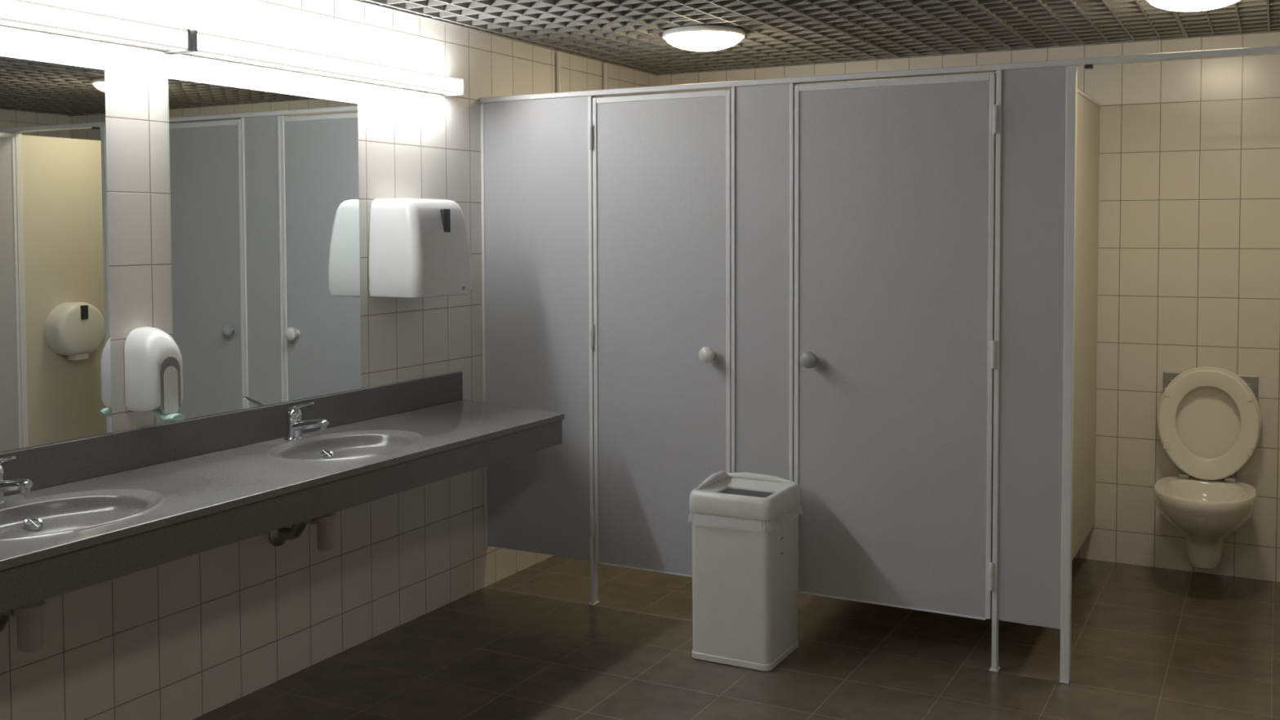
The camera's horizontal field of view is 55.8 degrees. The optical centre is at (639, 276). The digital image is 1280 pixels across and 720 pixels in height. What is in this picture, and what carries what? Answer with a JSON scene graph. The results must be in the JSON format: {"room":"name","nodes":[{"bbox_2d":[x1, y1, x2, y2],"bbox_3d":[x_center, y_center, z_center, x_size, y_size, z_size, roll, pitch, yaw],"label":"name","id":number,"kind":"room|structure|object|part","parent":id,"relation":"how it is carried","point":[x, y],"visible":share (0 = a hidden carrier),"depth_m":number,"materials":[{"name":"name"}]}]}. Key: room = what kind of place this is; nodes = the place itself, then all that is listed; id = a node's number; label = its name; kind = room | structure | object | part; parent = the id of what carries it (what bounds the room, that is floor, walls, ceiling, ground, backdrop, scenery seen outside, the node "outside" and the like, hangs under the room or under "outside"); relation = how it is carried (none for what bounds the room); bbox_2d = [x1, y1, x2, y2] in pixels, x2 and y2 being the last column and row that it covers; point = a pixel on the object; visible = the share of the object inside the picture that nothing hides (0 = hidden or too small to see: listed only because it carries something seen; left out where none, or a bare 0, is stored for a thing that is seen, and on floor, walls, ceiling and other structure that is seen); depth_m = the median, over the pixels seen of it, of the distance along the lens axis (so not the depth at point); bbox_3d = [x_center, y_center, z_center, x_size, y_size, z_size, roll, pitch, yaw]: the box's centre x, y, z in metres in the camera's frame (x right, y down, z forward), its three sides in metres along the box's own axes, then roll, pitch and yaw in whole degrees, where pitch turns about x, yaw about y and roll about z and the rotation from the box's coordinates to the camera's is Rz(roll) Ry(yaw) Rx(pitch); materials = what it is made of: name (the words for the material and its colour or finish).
{"room":"public restroom","nodes":[
{"label":"public restroom","id":0,"kind":"room"},
{"bbox_2d":[0,0,657,719],"bbox_3d":[-1.638,0.046,3.038,0.164,2.550,7.430,1,3,28],"label":"wall","id":1,"kind":"structure","parent":0,"point":[188,637],"depth_m":3.89,"materials":[{"name":"tile"}]},
{"bbox_2d":[0,56,111,452],"bbox_3d":[-1.623,-0.051,2.909,0.006,0.978,0.797,1,3,28],"label":"mirror","id":2,"kind":"object","parent":1,"relation":"attached to","point":[55,359],"visible":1,"depth_m":3.11,"materials":[{"name":"clear glass"}]},
{"bbox_2d":[0,0,191,53],"bbox_3d":[-1.598,-0.641,2.845,0.092,0.061,1.276,1,3,28],"label":"wall light","id":3,"kind":"object","parent":1,"relation":"attached to","point":[23,14],"visible":1,"depth_m":3.12,"materials":[{"name":"white plastic"}]},
{"bbox_2d":[124,326,185,422],"bbox_3d":[-1.325,0.269,3.329,0.151,0.259,0.116,1,3,28],"label":"soap dispenser","id":4,"kind":"object","parent":1,"relation":"attached to","point":[153,363],"visible":1,"depth_m":3.29,"materials":[{"name":"white plastic"}]},
{"bbox_3d":[-1.300,0.375,3.320,0.097,0.048,0.060,1,3,28],"label":"push lever","id":5,"kind":"part","parent":4,"relation":"part of","materials":[{"name":"green plastic"}]},
{"bbox_3d":[-1.289,0.308,3.311,0.012,0.130,0.048,1,3,28],"label":"inset panel","id":6,"kind":"part","parent":4,"relation":"part of","materials":[{"name":"white plastic"}]},
{"bbox_2d":[0,371,462,496],"bbox_3d":[-1.379,0.475,3.375,0.018,0.108,2.935,1,3,28],"label":"backsplash","id":7,"kind":"structure","parent":1,"relation":"attached to","point":[47,465],"depth_m":3.54,"materials":[{"name":"grey stone"}]},
{"bbox_2d":[166,78,361,419],"bbox_3d":[-1.152,-0.088,3.799,0.006,0.978,0.797,1,3,28],"label":"mirror","id":8,"kind":"object","parent":1,"relation":"attached to","point":[264,188],"visible":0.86,"depth_m":3.75,"materials":[{"name":"clear glass"}]},
{"bbox_2d":[0,371,564,613],"bbox_3d":[-1.141,0.533,3.252,0.556,0.216,2.936,1,3,28],"label":"countertop","id":9,"kind":"structure","parent":1,"relation":"attached to","point":[99,508],"depth_m":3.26,"materials":[{"name":"grey stone"}]},
{"bbox_2d":[0,456,32,503],"bbox_3d":[-1.511,0.487,2.882,0.166,0.122,0.056,1,3,28],"label":"faucet","id":10,"kind":"object","parent":9,"relation":"on","point":[24,486],"visible":1,"depth_m":2.86,"materials":[{"name":"silver metal"}]},
{"bbox_3d":[-1.528,0.443,2.889,0.098,0.034,0.032,1,3,28],"label":"lever","id":11,"kind":"part","parent":10,"relation":"part of","materials":[{"name":"silver metal"}]},
{"bbox_3d":[-1.496,0.500,2.874,0.133,0.047,0.040,1,3,28],"label":"spout","id":12,"kind":"part","parent":10,"relation":"part of","materials":[{"name":"silver metal"}]},
{"bbox_2d":[0,600,45,652],"bbox_3d":[-1.517,0.766,2.896,0.233,0.259,0.088,1,3,28],"label":"trap","id":13,"kind":"object","parent":9,"relation":"attached to","point":[30,617],"visible":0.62,"depth_m":2.84,"materials":[{"name":"plastic"}]},
{"bbox_2d":[0,608,13,631],"bbox_3d":[-1.531,0.820,2.906,0.198,0.100,0.040,1,3,28],"label":"outlet","id":14,"kind":"object","parent":13,"relation":"attached to","point":[4,616],"depth_m":2.90,"materials":[{"name":"metal"}]},
{"bbox_2d":[13,600,45,652],"bbox_3d":[-1.444,0.820,2.860,0.068,0.125,0.068,1,3,28],"label":"cup","id":15,"kind":"object","parent":13,"relation":"on","point":[30,617],"depth_m":2.84,"materials":[{"name":"plastic"}]},
{"bbox_2d":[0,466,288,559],"bbox_3d":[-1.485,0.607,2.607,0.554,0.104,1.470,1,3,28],"label":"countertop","id":16,"kind":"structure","parent":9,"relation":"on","point":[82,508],"depth_m":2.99,"materials":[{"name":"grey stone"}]},
{"bbox_2d":[268,512,337,551],"bbox_3d":[-1.046,0.729,3.784,0.233,0.259,0.088,1,3,28],"label":"trap","id":17,"kind":"object","parent":9,"relation":"attached to","point":[326,524],"visible":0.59,"depth_m":3.74,"materials":[{"name":"plastic"}]},
{"bbox_2d":[279,518,316,540],"bbox_3d":[-1.061,0.783,3.793,0.198,0.100,0.040,1,3,28],"label":"outlet","id":18,"kind":"object","parent":17,"relation":"attached to","point":[286,533],"depth_m":3.79,"materials":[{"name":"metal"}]},
{"bbox_2d":[315,512,337,551],"bbox_3d":[-0.973,0.783,3.747,0.068,0.125,0.068,1,3,28],"label":"cup","id":19,"kind":"object","parent":17,"relation":"on","point":[326,524],"depth_m":3.72,"materials":[{"name":"plastic"}]},
{"bbox_2d":[284,401,328,440],"bbox_3d":[-1.041,0.450,3.769,0.166,0.122,0.056,1,3,28],"label":"faucet","id":20,"kind":"object","parent":9,"relation":"on","point":[295,424],"visible":1,"depth_m":3.77,"materials":[{"name":"silver metal"}]},
{"bbox_3d":[-1.058,0.406,3.776,0.098,0.034,0.032,1,3,28],"label":"lever","id":21,"kind":"part","parent":20,"relation":"part of","materials":[{"name":"silver metal"}]},
{"bbox_3d":[-1.026,0.464,3.762,0.133,0.047,0.040,1,3,28],"label":"spout","id":22,"kind":"part","parent":20,"relation":"part of","materials":[{"name":"silver metal"}]},
{"bbox_2d":[172,30,464,96],"bbox_3d":[-0.995,-0.688,3.984,0.092,0.061,1.276,1,3,28],"label":"wall light","id":23,"kind":"object","parent":1,"relation":"attached to","point":[202,44],"visible":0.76,"depth_m":3.84,"materials":[{"name":"white plastic"}]},
{"bbox_2d":[368,198,471,297],"bbox_3d":[-0.769,-0.102,4.293,0.219,0.345,0.332,1,3,28],"label":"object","id":24,"kind":"object","parent":1,"relation":"attached to","point":[419,248],"visible":1,"depth_m":4.18,"materials":[{"name":"white plastic"}]},
{"bbox_2d":[347,0,658,75],"bbox_3d":[-1.569,-0.890,2.968,0.022,0.004,7.119,1,3,28],"label":"trim","id":25,"kind":"structure","parent":1,"relation":"attached to","point":[354,1],"depth_m":4.80,"materials":[{"name":"metal"}]},
{"bbox_2d":[484,96,590,560],"bbox_3d":[-0.397,0.199,4.703,0.478,1.767,0.020,1,3,28],"label":"panel","id":26,"kind":"object","parent":1,"relation":"attached to","point":[535,151],"visible":1,"depth_m":4.68,"materials":[{"name":"grey laminate"}]},
{"bbox_2d":[555,51,561,92],"bbox_3d":[-0.351,-0.325,5.280,0.029,1.305,0.029,1,3,28],"label":"pipe","id":27,"kind":"object","parent":1,"relation":"attached to","point":[558,54],"visible":0.12,"depth_m":5.25,"materials":[{"name":"plastic"}]},
{"bbox_2d":[603,62,608,97],"bbox_3d":[-0.159,-0.340,5.642,0.029,1.305,0.029,1,3,28],"label":"pipe","id":28,"kind":"object","parent":1,"relation":"attached to","point":[605,64],"visible":0.1,"depth_m":5.61,"materials":[{"name":"plastic"}]},
{"bbox_2d":[731,86,735,472],"bbox_3d":[0.338,0.212,4.313,0.013,1.767,0.033,1,3,28],"label":"door frame","id":29,"kind":"structure","parent":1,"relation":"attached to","point":[733,89],"depth_m":4.29,"materials":[{"name":"paint"}]},
{"bbox_2d":[789,83,795,481],"bbox_3d":[0.532,0.216,4.211,0.013,1.767,0.033,1,3,28],"label":"door frame","id":30,"kind":"structure","parent":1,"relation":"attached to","point":[792,86],"depth_m":4.19,"materials":[{"name":"paint"}]},
{"bbox_2d":[191,555,1279,719],"bbox_3d":[0.414,1.406,2.007,4.800,0.100,7.430,1,3,28],"label":"floor","id":31,"kind":"structure","parent":0,"point":[1148,642],"depth_m":4.01,"materials":[{"name":"tile"}]},
{"bbox_2d":[588,600,599,605],"bbox_3d":[-0.176,1.251,4.630,0.028,0.006,0.044,1,3,28],"label":"foot","id":32,"kind":"object","parent":31,"relation":"on","point":[597,602],"visible":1,"depth_m":4.61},
{"bbox_2d":[587,95,597,604],"bbox_3d":[-0.179,0.287,4.583,0.023,1.935,0.045,1,3,28],"label":"post","id":33,"kind":"object","parent":32,"relation":"on","point":[593,565],"depth_m":4.58,"materials":[{"name":"metal"}]},
{"bbox_3d":[-0.185,-0.524,4.535,0.014,0.090,0.014,1,3,28],"label":"hinge","id":34,"kind":"part","parent":33,"relation":"part of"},
{"bbox_3d":[-0.182,0.226,4.565,0.014,0.090,0.014,1,3,28],"label":"hinge","id":35,"kind":"part","parent":33,"relation":"part of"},
{"bbox_3d":[-0.180,0.945,4.594,0.014,0.090,0.014,1,3,28],"label":"hinge","id":36,"kind":"part","parent":33,"relation":"part of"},
{"bbox_2d":[592,89,731,575],"bbox_3d":[0.066,0.213,4.425,0.562,1.759,0.078,1,3,28],"label":"leaf","id":37,"kind":"object","parent":33,"relation":"attached to","point":[661,163],"depth_m":4.44,"materials":[{"name":"grey laminate"}]},
{"bbox_3d":[-0.163,0.208,4.575,0.016,1.759,0.025,1,3,28],"label":"edge","id":38,"kind":"part","parent":37,"relation":"part of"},
{"bbox_2d":[595,89,725,103],"bbox_3d":[0.075,-0.656,4.413,0.530,0.022,0.025,1,3,28],"label":"top edge","id":39,"kind":"structure","parent":37,"relation":"attached to","point":[719,92],"depth_m":4.40,"materials":[{"name":"paint"}]},
{"bbox_3d":[0.243,0.279,4.322,0.058,0.058,0.058,1,3,28],"label":"knob","id":40,"kind":"part","parent":37,"relation":"part of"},
{"bbox_3d":[0.320,0.216,4.320,0.016,1.759,0.025,1,3,28],"label":"edge","id":41,"kind":"part","parent":37,"relation":"part of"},
{"bbox_2d":[688,471,800,671],"bbox_3d":[0.357,0.978,4.084,0.314,0.591,0.312,1,3,28],"label":"trash bin","id":42,"kind":"object","parent":31,"relation":"on","point":[745,525],"visible":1,"depth_m":3.97,"materials":[{"name":"plastic"}]},
{"bbox_3d":[0.357,0.742,4.075,0.300,0.071,0.300,1,3,28],"label":"lid","id":43,"kind":"part","parent":42,"relation":"part of","materials":[{"name":"plastic"}]},
{"bbox_2d":[989,666,1000,672],"bbox_3d":[1.154,1.274,3.926,0.028,0.006,0.044,1,3,28],"label":"foot","id":44,"kind":"object","parent":31,"relation":"on","point":[999,667],"visible":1,"depth_m":3.91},
{"bbox_2d":[989,70,1001,670],"bbox_3d":[1.144,0.311,3.884,0.024,1.935,0.045,1,3,28],"label":"post","id":45,"kind":"object","parent":44,"relation":"on","point":[998,98],"depth_m":3.87,"materials":[{"name":"metal"}]},
{"bbox_2d":[794,73,996,619],"bbox_3d":[0.827,0.226,4.022,0.675,1.759,0.078,1,3,28],"label":"leaf","id":46,"kind":"object","parent":45,"relation":"attached to","point":[894,180],"depth_m":4.03,"materials":[{"name":"grey laminate"}]},
{"bbox_3d":[0.548,0.220,4.199,0.016,1.759,0.025,1,3,28],"label":"edge","id":47,"kind":"part","parent":46,"relation":"part of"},
{"bbox_3d":[0.581,0.285,4.143,0.058,0.058,0.058,1,3,28],"label":"knob","id":48,"kind":"part","parent":46,"relation":"part of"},
{"bbox_2d":[799,73,990,91],"bbox_3d":[0.836,-0.642,4.011,0.643,0.022,0.025,1,3,28],"label":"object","id":49,"kind":"structure","parent":46,"relation":"attached to","point":[984,77],"depth_m":3.99,"materials":[{"name":"paint"}]},
{"bbox_3d":[1.130,0.231,3.891,0.016,1.759,0.025,1,3,28],"label":"edge","id":50,"kind":"part","parent":46,"relation":"part of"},
{"bbox_3d":[1.134,0.968,3.899,0.014,0.090,0.014,1,3,28],"label":"hinge","id":51,"kind":"part","parent":45,"relation":"part of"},
{"bbox_3d":[1.132,0.249,3.870,0.014,0.090,0.014,1,3,28],"label":"hinge","id":52,"kind":"part","parent":45,"relation":"part of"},
{"bbox_2d":[991,72,996,562],"bbox_3d":[1.151,0.228,3.905,0.019,1.763,0.005,1,3,28],"label":"seal","id":53,"kind":"object","parent":45,"relation":"attached to","point":[995,73],"visible":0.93,"depth_m":3.90,"materials":[{"name":"grey rubber"}]},
{"bbox_3d":[1.130,-0.500,3.840,0.014,0.090,0.014,1,3,28],"label":"hinge","id":54,"kind":"part","parent":45,"relation":"part of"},
{"bbox_2d":[1059,678,1071,684],"bbox_3d":[1.346,1.278,3.824,0.028,0.006,0.044,1,3,28],"label":"foot","id":55,"kind":"object","parent":31,"relation":"on","point":[1061,682],"visible":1,"depth_m":3.81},
{"bbox_2d":[1059,65,1077,682],"bbox_3d":[1.343,0.314,3.785,0.028,1.935,0.033,1,3,28],"label":"post","id":56,"kind":"object","parent":55,"relation":"on","point":[1071,71],"visible":1,"depth_m":3.77,"materials":[{"name":"metal"}]},
{"bbox_2d":[997,66,1066,629],"bbox_3d":[1.244,0.229,3.835,0.196,1.767,0.020,1,3,28],"label":"panel","id":57,"kind":"object","parent":56,"relation":"attached to","point":[1033,100],"visible":1,"depth_m":3.83,"materials":[{"name":"grey laminate"}]},
{"bbox_2d":[359,0,1279,74],"bbox_3d":[0.407,-0.877,1.917,4.490,0.044,7.120,1,3,28],"label":"ceiling","id":58,"kind":"structure","parent":0,"point":[627,33],"depth_m":4.64,"materials":[{"name":"grey metal"}]},
{"bbox_2d":[662,25,745,51],"bbox_3d":[0.253,-0.933,4.788,0.332,0.070,0.332,1,3,28],"label":"dome light","id":59,"kind":"object","parent":58,"relation":"attached to","point":[700,37],"depth_m":4.68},
{"bbox_2d":[1146,0,1239,11],"bbox_3d":[1.812,-0.904,3.929,0.332,0.070,0.332,1,3,28],"label":"dome light","id":60,"kind":"object","parent":58,"relation":"attached to","point":[1170,5],"depth_m":3.89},
{"bbox_2d":[657,28,1279,582],"bbox_3d":[2.113,-0.051,5.169,4.500,2.550,0.150,1,3,28],"label":"wall","id":61,"kind":"structure","parent":0,"point":[1188,233],"depth_m":5.03,"materials":[{"name":"tile"}]},
{"bbox_2d":[658,30,1279,75],"bbox_3d":[2.079,-0.985,5.051,4.477,0.004,0.022,1,3,28],"label":"trim","id":62,"kind":"structure","parent":61,"relation":"attached to","point":[1276,30],"depth_m":5.33,"materials":[{"name":"metal"}]},
{"bbox_2d":[1025,92,1099,625],"bbox_3d":[1.598,0.200,4.514,0.020,1.787,1.502,1,3,28],"label":"divider","id":63,"kind":"object","parent":61,"relation":"attached to","point":[1087,113],"visible":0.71,"depth_m":4.86,"materials":[{"name":"beige laminate"}]},
{"bbox_2d":[1076,88,1101,107],"bbox_3d":[1.598,-0.699,4.483,0.030,0.012,1.493,1,3,28],"label":"rail","id":64,"kind":"object","parent":63,"relation":"attached to","point":[1078,91],"depth_m":4.80,"materials":[{"name":"metal"}]},
{"bbox_2d":[480,45,1279,102],"bbox_3d":[1.363,-0.656,3.732,4.497,0.032,0.050,1,3,28],"label":"rail","id":65,"kind":"object","parent":64,"relation":"attached to","point":[1272,50],"depth_m":3.95,"materials":[{"name":"metal"}]},
{"bbox_2d":[735,83,790,479],"bbox_3d":[0.435,0.214,4.263,0.206,1.767,0.020,1,3,28],"label":"panel","id":66,"kind":"object","parent":65,"relation":"attached to","point":[762,112],"visible":0.64,"depth_m":4.25,"materials":[{"name":"grey laminate"}]},
{"bbox_3d":[1.380,-0.645,3.712,0.023,0.011,0.030,1,3,28],"label":"rail bracket","id":67,"kind":"part","parent":65,"relation":"part of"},
{"bbox_3d":[0.548,0.217,4.224,0.018,1.763,0.005,1,3,28],"label":"seal","id":68,"kind":"object","parent":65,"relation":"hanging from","visible":0},
{"bbox_2d":[798,591,986,620],"bbox_3d":[0.842,1.107,4.082,0.643,0.006,0.022,1,3,28],"label":"bottom edge","id":69,"kind":"object","parent":68,"relation":"attached to","point":[800,592],"visible":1,"depth_m":4.06,"materials":[{"name":"paint"}]},
{"bbox_3d":[-0.161,0.205,4.599,0.020,1.763,0.005,1,3,28],"label":"seal","id":70,"kind":"object","parent":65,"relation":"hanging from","visible":0},
{"bbox_2d":[598,562,692,577],"bbox_3d":[0.082,1.094,4.484,0.530,0.006,0.022,1,3,28],"label":"bottom edge","id":71,"kind":"object","parent":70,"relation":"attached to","point":[632,567],"visible":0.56,"depth_m":4.50,"materials":[{"name":"paint"}]},
{"bbox_2d":[1153,366,1261,569],"bbox_3d":[2.225,0.772,4.761,0.388,0.788,0.524,1,3,28],"label":"toilet","id":72,"kind":"object","parent":61,"relation":"attached to","point":[1209,418],"visible":1,"depth_m":4.90,"materials":[{"name":"ceramic"}]},
{"bbox_3d":[2.226,1.002,4.769,0.370,0.327,0.522,1,3,28],"label":"bowl","id":73,"kind":"part","parent":72,"relation":"part of","materials":[{"name":"ceramic"}]},
{"bbox_3d":[2.332,0.596,4.957,0.388,0.452,0.048,1,3,28],"label":"seat lid","id":74,"kind":"part","parent":72,"relation":"part of","materials":[{"name":"plastic"}]},
{"bbox_3d":[2.346,0.495,4.975,0.354,0.192,0.013,1,3,28],"label":"flush plate","id":75,"kind":"part","parent":72,"relation":"part of","materials":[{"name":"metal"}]}
]}

